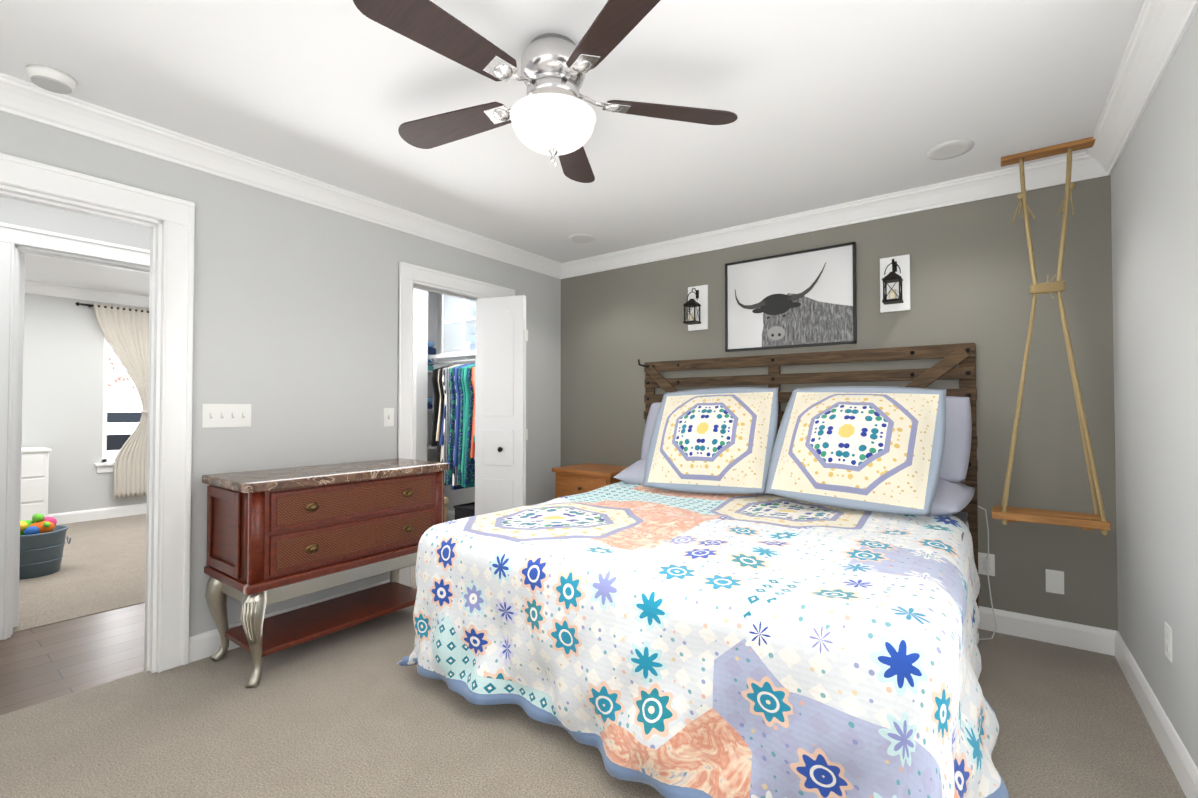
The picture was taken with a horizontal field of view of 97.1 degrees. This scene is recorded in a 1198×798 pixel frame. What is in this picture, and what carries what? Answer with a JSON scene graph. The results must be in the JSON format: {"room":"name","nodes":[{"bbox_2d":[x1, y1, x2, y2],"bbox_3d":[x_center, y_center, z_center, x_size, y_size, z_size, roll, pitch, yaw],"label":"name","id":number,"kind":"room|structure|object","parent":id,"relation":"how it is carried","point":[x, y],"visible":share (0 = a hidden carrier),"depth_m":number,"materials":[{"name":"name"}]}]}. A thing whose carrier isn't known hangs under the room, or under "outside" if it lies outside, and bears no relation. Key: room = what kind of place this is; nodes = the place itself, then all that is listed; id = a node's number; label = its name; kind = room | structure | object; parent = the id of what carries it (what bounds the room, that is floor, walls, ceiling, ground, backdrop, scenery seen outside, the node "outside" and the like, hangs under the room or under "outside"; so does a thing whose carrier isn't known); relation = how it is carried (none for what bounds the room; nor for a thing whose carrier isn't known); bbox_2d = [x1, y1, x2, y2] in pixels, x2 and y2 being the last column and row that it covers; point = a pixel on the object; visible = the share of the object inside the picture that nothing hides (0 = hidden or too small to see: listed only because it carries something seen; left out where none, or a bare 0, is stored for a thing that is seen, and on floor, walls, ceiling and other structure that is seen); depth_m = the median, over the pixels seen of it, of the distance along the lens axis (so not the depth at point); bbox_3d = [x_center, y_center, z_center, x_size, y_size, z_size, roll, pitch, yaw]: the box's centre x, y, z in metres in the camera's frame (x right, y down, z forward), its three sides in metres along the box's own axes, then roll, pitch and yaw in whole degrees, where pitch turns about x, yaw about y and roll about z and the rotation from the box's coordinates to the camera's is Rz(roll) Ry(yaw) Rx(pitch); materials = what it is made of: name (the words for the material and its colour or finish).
{"room":"bedroom","nodes":[
{"label":"bedroom","id":0,"kind":"room"},
{"bbox_2d":[0,603,144,714],"bbox_3d":[-2.922,1.280,2.192,1.130,0.100,2.950,-1,-1,36],"label":"floor","id":1,"kind":"structure","parent":0,"point":[41,664],"depth_m":2.54,"materials":[{"name":"wood"}]},
{"bbox_2d":[0,196,149,263],"bbox_3d":[-3.417,0.013,2.393,0.120,2.440,2.650,-1,-1,36],"label":"wall","id":2,"kind":"structure","parent":0,"point":[41,217],"depth_m":2.95,"materials":[{"name":"grey paint"}]},
{"bbox_2d":[13,254,24,627],"bbox_3d":[-3.467,0.224,3.098,0.798,2.018,0.035,-1,-1,36],"label":"door leaf","id":3,"kind":"structure","parent":2,"relation":"in","point":[19,443],"depth_m":2.87,"materials":[{"name":"white wood"}]},
{"bbox_2d":[0,222,149,639],"bbox_3d":[-2.863,0.171,3.119,0.147,2.150,1.020,-1,-1,36],"label":"door frame","id":4,"kind":"structure","parent":2,"relation":"attached to","point":[5,256],"depth_m":2.76,"materials":[{"name":"white wood"}]},
{"bbox_2d":[18,250,149,273],"bbox_3d":[-2.874,-0.785,3.143,0.040,0.010,0.792,-1,-1,36],"label":"door frame","id":5,"kind":"object","parent":2,"relation":"attached to","point":[81,261],"visible":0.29,"depth_m":3.02,"materials":[{"name":"white wood"}]},
{"bbox_2d":[0,670,151,720],"bbox_3d":[-2.265,1.278,2.081,0.060,0.100,0.810,-1,-1,36],"label":"threshold","id":6,"kind":"object","parent":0,"point":[3,717],"visible":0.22,"depth_m":2.19,"materials":[{"name":"beige wood"}]},
{"bbox_2d":[20,253,149,296],"bbox_3d":[-4.153,-1.221,4.516,3.560,0.100,3.520,-1,-1,36],"label":"ceiling","id":7,"kind":"structure","parent":0,"point":[62,272],"depth_m":5.02,"materials":[{"name":"paint"}]},
{"bbox_2d":[22,293,148,513],"bbox_3d":[-5.722,0.062,5.266,0.120,2.440,2.900,-1,-1,36],"label":"wall","id":8,"kind":"structure","parent":0,"point":[62,404],"depth_m":5.47,"materials":[{"name":"grey paint"}]},
{"bbox_2d":[25,281,148,307],"bbox_3d":[-5.452,-1.100,5.471,0.094,0.108,3.520,-1,-1,36],"label":"crown molding","id":9,"kind":"structure","parent":8,"relation":"attached to","point":[40,288],"depth_m":5.55,"materials":[{"name":"white wood"}]},
{"bbox_2d":[48,503,145,524],"bbox_3d":[-5.483,1.227,5.455,0.016,0.118,3.520,-1,-1,36],"label":"baseboard","id":10,"kind":"structure","parent":8,"relation":"attached to","point":[93,514],"depth_m":5.64,"materials":[{"name":"white wood"}]},
{"bbox_2d":[94,462,113,465],"bbox_3d":[-5.062,0.705,6.023,0.070,0.030,1.000,-1,-1,36],"label":"window sill","id":11,"kind":"structure","parent":8,"relation":"attached to","point":[104,464],"depth_m":5.66,"materials":[{"name":"white wood"}]},
{"bbox_2d":[75,302,148,498],"bbox_3d":[-5.013,0.035,5.998,0.152,2.080,1.360,-1,-1,36],"label":"curtain","id":12,"kind":"object","parent":8,"relation":"attached to","point":[125,330],"visible":0.71,"depth_m":5.80,"materials":[{"name":"beige fabric"}]},
{"bbox_2d":[97,336,138,472],"bbox_3d":[-5.116,0.001,6.075,0.135,1.590,0.960,-1,-1,36],"label":"window","id":13,"kind":"structure","parent":8,"relation":"in","point":[104,421],"depth_m":5.72,"materials":[{"name":"white"}]},
{"bbox_2d":[0,111,560,664],"bbox_3d":[-1.458,0.028,3.247,0.120,2.440,3.610,-1,-1,36],"label":"wall","id":14,"kind":"structure","parent":0,"point":[295,325],"depth_m":2.87,"materials":[{"name":"grey paint"}]},
{"bbox_2d":[0,152,194,672],"bbox_3d":[-2.278,0.146,2.110,0.147,2.165,1.040,-1,-1,36],"label":"door frame","id":15,"kind":"structure","parent":14,"relation":"attached to","point":[174,451],"depth_m":2.42,"materials":[{"name":"white wood"}]},
{"bbox_2d":[202,404,250,427],"bbox_3d":[-1.840,0.083,2.614,0.016,0.113,0.205,-1,-1,36],"label":"switch plate","id":16,"kind":"object","parent":14,"relation":"attached to","point":[224,415],"visible":1,"depth_m":2.61,"materials":[{"name":"white plastic"}]},
{"bbox_2d":[0,73,561,278],"bbox_3d":[-1.595,-1.144,2.901,0.094,0.108,4.360,-1,-1,36],"label":"crown molding","id":17,"kind":"structure","parent":14,"relation":"attached to","point":[26,100],"depth_m":2.59,"materials":[{"name":"white wood"}]},
{"bbox_2d":[189,579,389,662],"bbox_3d":[-1.604,1.183,2.915,0.016,0.118,1.085,-1,-1,36],"label":"baseboard","id":18,"kind":"structure","parent":14,"relation":"attached to","point":[204,644],"depth_m":2.56,"materials":[{"name":"white wood"}]},
{"bbox_2d":[383,408,393,426],"bbox_3d":[-1.317,0.114,3.322,0.016,0.116,0.072,-1,-1,36],"label":"switch plate","id":19,"kind":"object","parent":14,"relation":"attached to","point":[388,416],"visible":1,"depth_m":3.32,"materials":[{"name":"white plastic"}]},
{"bbox_2d":[397,265,410,586],"bbox_3d":[-1.251,0.236,3.408,0.018,2.030,0.100,-1,-1,36],"label":"trim","id":20,"kind":"structure","parent":14,"relation":"attached to","point":[406,429],"depth_m":3.41,"materials":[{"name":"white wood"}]},
{"bbox_2d":[410,279,412,586],"bbox_3d":[-1.224,0.235,3.440,0.023,2.032,0.012,-1,-1,36],"label":"trim","id":21,"kind":"structure","parent":14,"relation":"attached to","point":[411,377],"depth_m":3.44,"materials":[{"name":"white"}]},
{"bbox_2d":[413,285,478,301],"bbox_3d":[-1.030,-0.747,3.833,0.040,0.021,0.790,-1,-1,36],"label":"door track","id":22,"kind":"object","parent":14,"relation":"attached to","point":[440,292],"visible":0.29,"depth_m":3.73,"materials":[{"name":"silver metal"}]},
{"bbox_2d":[475,295,523,515],"bbox_3d":[-0.733,0.247,3.896,0.398,2.000,0.043,0,-1,19],"label":"bifold door","id":23,"kind":"structure","parent":22,"relation":"hanging from","point":[514,305],"depth_m":3.87,"materials":[{"name":"white wood"}]},
{"bbox_2d":[483,306,513,465],"bbox_3d":[-0.705,-0.097,3.939,0.248,1.170,0.206,-1,-1,36],"label":"panel","id":24,"kind":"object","parent":23,"relation":"attached to","point":[498,398],"depth_m":3.88,"materials":[{"name":"white wood"}]},
{"bbox_2d":[524,296,527,505],"bbox_3d":[-0.664,0.248,3.971,0.037,2.000,0.412,1,-1,-42],"label":"bifold door","id":25,"kind":"structure","parent":22,"relation":"hanging from","point":[524,402],"depth_m":3.84,"materials":[{"name":"white wood"}]},
{"bbox_2d":[411,281,488,586],"bbox_3d":[-1.034,0.243,3.819,0.120,2.030,0.820,-1,-1,36],"label":"door frame","id":26,"kind":"structure","parent":14,"relation":"attached to","point":[445,289],"depth_m":3.65,"materials":[{"name":"white wood"}]},
{"bbox_2d":[398,261,514,297],"bbox_3d":[-0.978,-0.823,3.796,0.018,0.100,1.020,-1,-1,36],"label":"trim","id":27,"kind":"structure","parent":14,"relation":"attached to","point":[409,272],"depth_m":3.71,"materials":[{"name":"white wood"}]},
{"bbox_2d":[412,289,427,460],"bbox_3d":[-3.073,0.074,5.959,3.560,2.440,0.120,-1,-1,36],"label":"wall","id":28,"kind":"structure","parent":0,"point":[420,350],"depth_m":4.89,"materials":[{"name":"grey paint"}]},
{"bbox_2d":[427,292,436,461],"bbox_3d":[-2.398,0.056,4.921,0.120,2.440,2.030,-1,-1,36],"label":"wall","id":29,"kind":"structure","parent":0,"point":[432,329],"depth_m":5.65,"materials":[{"name":"white paint"}]},
{"bbox_2d":[427,295,475,489],"bbox_3d":[-1.424,-0.120,4.777,1.618,1.838,1.109,-1,-1,36],"label":"hanging clothes","id":30,"kind":"object","parent":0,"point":[453,435],"visible":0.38,"depth_m":4.68,"materials":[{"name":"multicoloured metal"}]},
{"bbox_2d":[0,0,1144,262],"bbox_3d":[-0.212,-1.265,1.884,3.770,0.100,4.600,-1,-1,36],"label":"ceiling","id":31,"kind":"structure","parent":0,"point":[832,102],"depth_m":2.09,"materials":[{"name":"paint"}]},
{"bbox_2d":[25,64,76,93],"bbox_3d":[-2.055,-1.195,1.986,0.136,0.038,0.136,-1,-1,36],"label":"smoke detector","id":32,"kind":"object","parent":31,"relation":"attached to","point":[51,79],"visible":1,"depth_m":1.96,"materials":[{"name":"white plastic"}]},
{"bbox_2d":[353,0,737,182],"bbox_3d":[-0.199,-1.006,1.821,1.303,0.420,1.284,-1,-1,36],"label":"fan","id":33,"kind":"object","parent":31,"relation":"hanging from","point":[552,114],"visible":1,"depth_m":1.74,"materials":[{"name":"brown wood"}]},
{"bbox_2d":[569,234,594,242],"bbox_3d":[-0.124,-1.177,3.880,0.196,0.008,0.196,-1,-1,36],"label":"recessed light","id":34,"kind":"object","parent":31,"relation":"in","point":[582,238],"visible":1,"depth_m":3.87,"materials":[{"name":"white plastic"}]},
{"bbox_2d":[926,139,974,159],"bbox_3d":[1.693,-1.200,2.554,0.196,0.008,0.196,-1,-1,36],"label":"recessed light","id":35,"kind":"object","parent":31,"relation":"in","point":[949,149],"visible":0.98,"depth_m":2.54,"materials":[{"name":"white plastic"}]},
{"bbox_2d":[992,137,1110,535],"bbox_3d":[2.142,-0.299,2.549,0.420,1.808,0.254,-1,-1,36],"label":"shelf","id":36,"kind":"object","parent":31,"relation":"hanging from","point":[1004,513],"visible":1,"depth_m":2.51,"materials":[{"name":"brown wood"}]},
{"bbox_2d":[0,514,1185,797],"bbox_3d":[-2.075,1.296,3.214,8.400,0.103,4.600,-1,-1,36],"label":"floor","id":37,"kind":"structure","parent":0,"point":[356,711],"depth_m":1.96,"materials":[{"name":"beige carpet"}]},
{"bbox_2d":[20,447,51,520],"bbox_3d":[-5.646,0.872,4.811,0.490,0.805,0.870,-1,-1,36],"label":"dresser","id":38,"kind":"object","parent":37,"relation":"on","point":[34,477],"visible":0.35,"depth_m":4.95,"materials":[{"name":"white wood"}]},
{"bbox_2d":[19,513,70,579],"bbox_3d":[-4.058,1.042,3.798,0.352,0.432,0.368,-1,-1,36],"label":"bucket","id":39,"kind":"object","parent":37,"relation":"on","point":[42,540],"visible":0.75,"depth_m":3.74,"materials":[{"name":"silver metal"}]},
{"bbox_2d":[202,458,448,687],"bbox_3d":[-1.362,0.810,2.771,0.533,0.890,1.054,-1,-1,36],"label":"dresser","id":40,"kind":"object","parent":37,"relation":"on","point":[277,535],"visible":0.92,"depth_m":2.50,"materials":[{"name":"brown wood"}]},
{"bbox_2d":[225,582,416,656],"bbox_3d":[-1.373,1.123,2.774,0.395,0.025,0.900,-1,-1,36],"label":"shelf","id":41,"kind":"object","parent":40,"relation":"attached to","point":[288,629],"depth_m":2.70,"materials":[{"name":"brown wood"}]},
{"bbox_2d":[444,497,448,521],"bbox_3d":[-1.690,1.067,4.625,0.566,0.410,0.496,-1,-1,36],"label":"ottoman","id":42,"kind":"object","parent":37,"relation":"on","point":[446,500],"visible":0.12,"depth_m":4.63,"materials":[{"name":"beige"}]},
{"bbox_2d":[453,502,474,519],"bbox_3d":[-0.972,1.087,4.529,0.370,0.365,0.391,-1,-1,36],"label":"bin","id":43,"kind":"object","parent":37,"relation":"on","point":[464,510],"visible":0.25,"depth_m":4.44,"materials":[{"name":"black plastic"}]},
{"bbox_2d":[552,463,628,498],"bbox_3d":[-0.013,0.896,4.080,0.560,0.732,0.470,-1,-1,36],"label":"nightstand","id":44,"kind":"object","parent":37,"relation":"on","point":[578,479],"visible":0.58,"depth_m":3.96,"materials":[{"name":"brown wood"}]},
{"bbox_2d":[397,343,1008,797],"bbox_3d":[0.574,0.451,2.591,2.234,1.571,2.218,-1,-1,36],"label":"bed","id":45,"kind":"object","parent":37,"relation":"on","point":[727,591],"visible":1,"depth_m":1.85,"materials":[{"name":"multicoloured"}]},
{"bbox_2d":[613,458,646,484],"bbox_3d":[0.508,0.487,3.497,0.740,0.255,0.480,-1,7,36],"label":"pillow","id":46,"kind":"object","parent":45,"relation":"on","point":[634,474],"depth_m":3.46,"materials":[{"name":"grey"}]},
{"bbox_2d":[640,402,660,459],"bbox_3d":[0.630,0.232,3.581,0.740,0.480,0.194,-1,-24,33],"label":"pillow","id":47,"kind":"object","parent":45,"relation":"on","point":[654,408],"depth_m":3.73,"materials":[{"name":"grey"}]},
{"bbox_2d":[397,481,1008,797],"bbox_3d":[0.420,0.862,2.360,2.215,0.669,1.674,-1,-1,36],"label":"quilt","id":48,"kind":"object","parent":45,"relation":"on","point":[707,642],"depth_m":1.64,"materials":[{"name":"fabric"}]},
{"bbox_2d":[930,477,974,515],"bbox_3d":[1.498,0.475,2.767,0.740,0.255,0.480,0,8,43],"label":"pillow","id":49,"kind":"object","parent":45,"relation":"on","point":[951,496],"depth_m":2.47,"materials":[{"name":"grey"}]},
{"bbox_2d":[940,396,971,481],"bbox_3d":[1.574,0.200,2.874,0.740,0.480,0.211,-1,-25,42],"label":"pillow","id":50,"kind":"object","parent":45,"relation":"on","point":[957,447],"depth_m":2.63,"materials":[{"name":"grey"}]},
{"bbox_2d":[437,175,1117,630],"bbox_3d":[0.413,0.044,4.184,5.520,2.440,0.120,-1,-1,36],"label":"wall","id":51,"kind":"structure","parent":0,"point":[970,273],"depth_m":2.87,"materials":[{"name":"grey paint"}]},
{"bbox_2d":[448,510,454,520],"bbox_3d":[-1.096,1.222,5.192,1.630,0.118,0.016,-1,-1,36],"label":"baseboard","id":52,"kind":"structure","parent":51,"relation":"attached to","point":[451,515],"depth_m":5.51,"materials":[{"name":"white"}]},
{"bbox_2d":[683,285,707,330],"bbox_3d":[0.685,-0.667,3.824,0.156,0.324,0.154,-1,-1,36],"label":"sconce","id":53,"kind":"object","parent":51,"relation":"attached to","point":[696,303],"visible":1,"depth_m":3.84,"materials":[{"name":"white"}]},
{"bbox_2d":[689,313,693,320],"bbox_3d":[0.669,-0.586,3.800,0.038,0.062,0.038,-1,-1,36],"label":"candle","id":54,"kind":"object","parent":53,"relation":"on","point":[692,314],"depth_m":3.78,"materials":[{"name":"beige wax"}]},
{"bbox_2d":[725,242,856,351],"bbox_3d":[1.236,-0.648,3.492,0.840,0.620,0.034,-1,-1,36],"label":"framed picture","id":55,"kind":"object","parent":51,"relation":"attached to","point":[805,298],"visible":1,"depth_m":3.46},
{"bbox_2d":[561,151,1107,278],"bbox_3d":[1.054,-1.132,3.599,3.530,0.108,0.094,-1,-1,36],"label":"crown molding","id":56,"kind":"structure","parent":51,"relation":"attached to","point":[1043,174],"depth_m":3.20,"materials":[{"name":"white wood"}]},
{"bbox_2d":[880,254,910,312],"bbox_3d":[1.708,-0.680,3.070,0.156,0.324,0.154,-1,-1,36],"label":"sconce","id":57,"kind":"object","parent":51,"relation":"attached to","point":[894,283],"visible":1,"depth_m":3.09,"materials":[{"name":"white"}]},
{"bbox_2d":[889,289,896,298],"bbox_3d":[1.691,-0.599,3.047,0.038,0.062,0.038,-1,-1,36],"label":"candle","id":58,"kind":"object","parent":57,"relation":"on","point":[892,295],"depth_m":3.03,"materials":[{"name":"beige wax"}]},
{"bbox_2d":[978,506,996,639],"bbox_3d":[2.024,0.896,2.781,0.106,0.677,0.203,-1,-1,36],"label":"power cord","id":59,"kind":"object","parent":51,"relation":"attached to","point":[986,563],"visible":1,"depth_m":2.84,"materials":[{"name":"white plastic"}]},
{"bbox_2d":[978,606,1116,655],"bbox_3d":[1.077,1.195,3.591,3.530,0.118,0.016,-1,-1,36],"label":"baseboard","id":60,"kind":"structure","parent":51,"relation":"attached to","point":[1080,636],"depth_m":2.69,"materials":[{"name":"white"}]},
{"bbox_2d":[1045,569,1063,594],"bbox_3d":[2.316,0.929,2.688,0.072,0.116,0.005,-1,-1,36],"label":"electrical outlet","id":61,"kind":"object","parent":51,"relation":"attached to","point":[1054,581],"visible":1,"depth_m":2.69,"materials":[{"name":"white plastic"}]},
{"bbox_2d":[1111,8,1197,767],"bbox_3d":[1.222,-0.015,0.731,0.120,2.440,4.480,-1,-1,36],"label":"wall","id":62,"kind":"structure","parent":0,"point":[1154,201],"depth_m":1.87,"materials":[{"name":"grey paint"}]},
{"bbox_2d":[1087,0,1197,174],"bbox_3d":[1.171,-1.179,0.863,0.094,0.108,4.360,-1,-1,36],"label":"crown molding","id":63,"kind":"structure","parent":62,"relation":"attached to","point":[1160,28],"depth_m":1.87,"materials":[{"name":"white wood"}]},
{"bbox_2d":[1114,631,1197,797],"bbox_3d":[1.203,1.147,0.800,0.016,0.118,4.360,-1,-1,36],"label":"baseboard","id":64,"kind":"structure","parent":62,"relation":"attached to","point":[1183,766],"depth_m":1.87,"materials":[{"name":"white wood"}]},
{"bbox_2d":[1164,622,1172,662],"bbox_3d":[1.954,0.834,1.817,0.007,0.116,0.072,-1,-1,36],"label":"electrical outlet","id":65,"kind":"object","parent":62,"relation":"attached to","point":[1168,640],"visible":1,"depth_m":1.80,"materials":[{"name":"white plastic"}]},
{"label":"outside","id":66,"kind":"structure","parent":0,"visible":0},
{"bbox_2d":[106,343,141,457],"bbox_3d":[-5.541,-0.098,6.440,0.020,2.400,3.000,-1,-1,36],"label":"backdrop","id":67,"kind":"structure","parent":66,"point":[124,414],"depth_m":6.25,"materials":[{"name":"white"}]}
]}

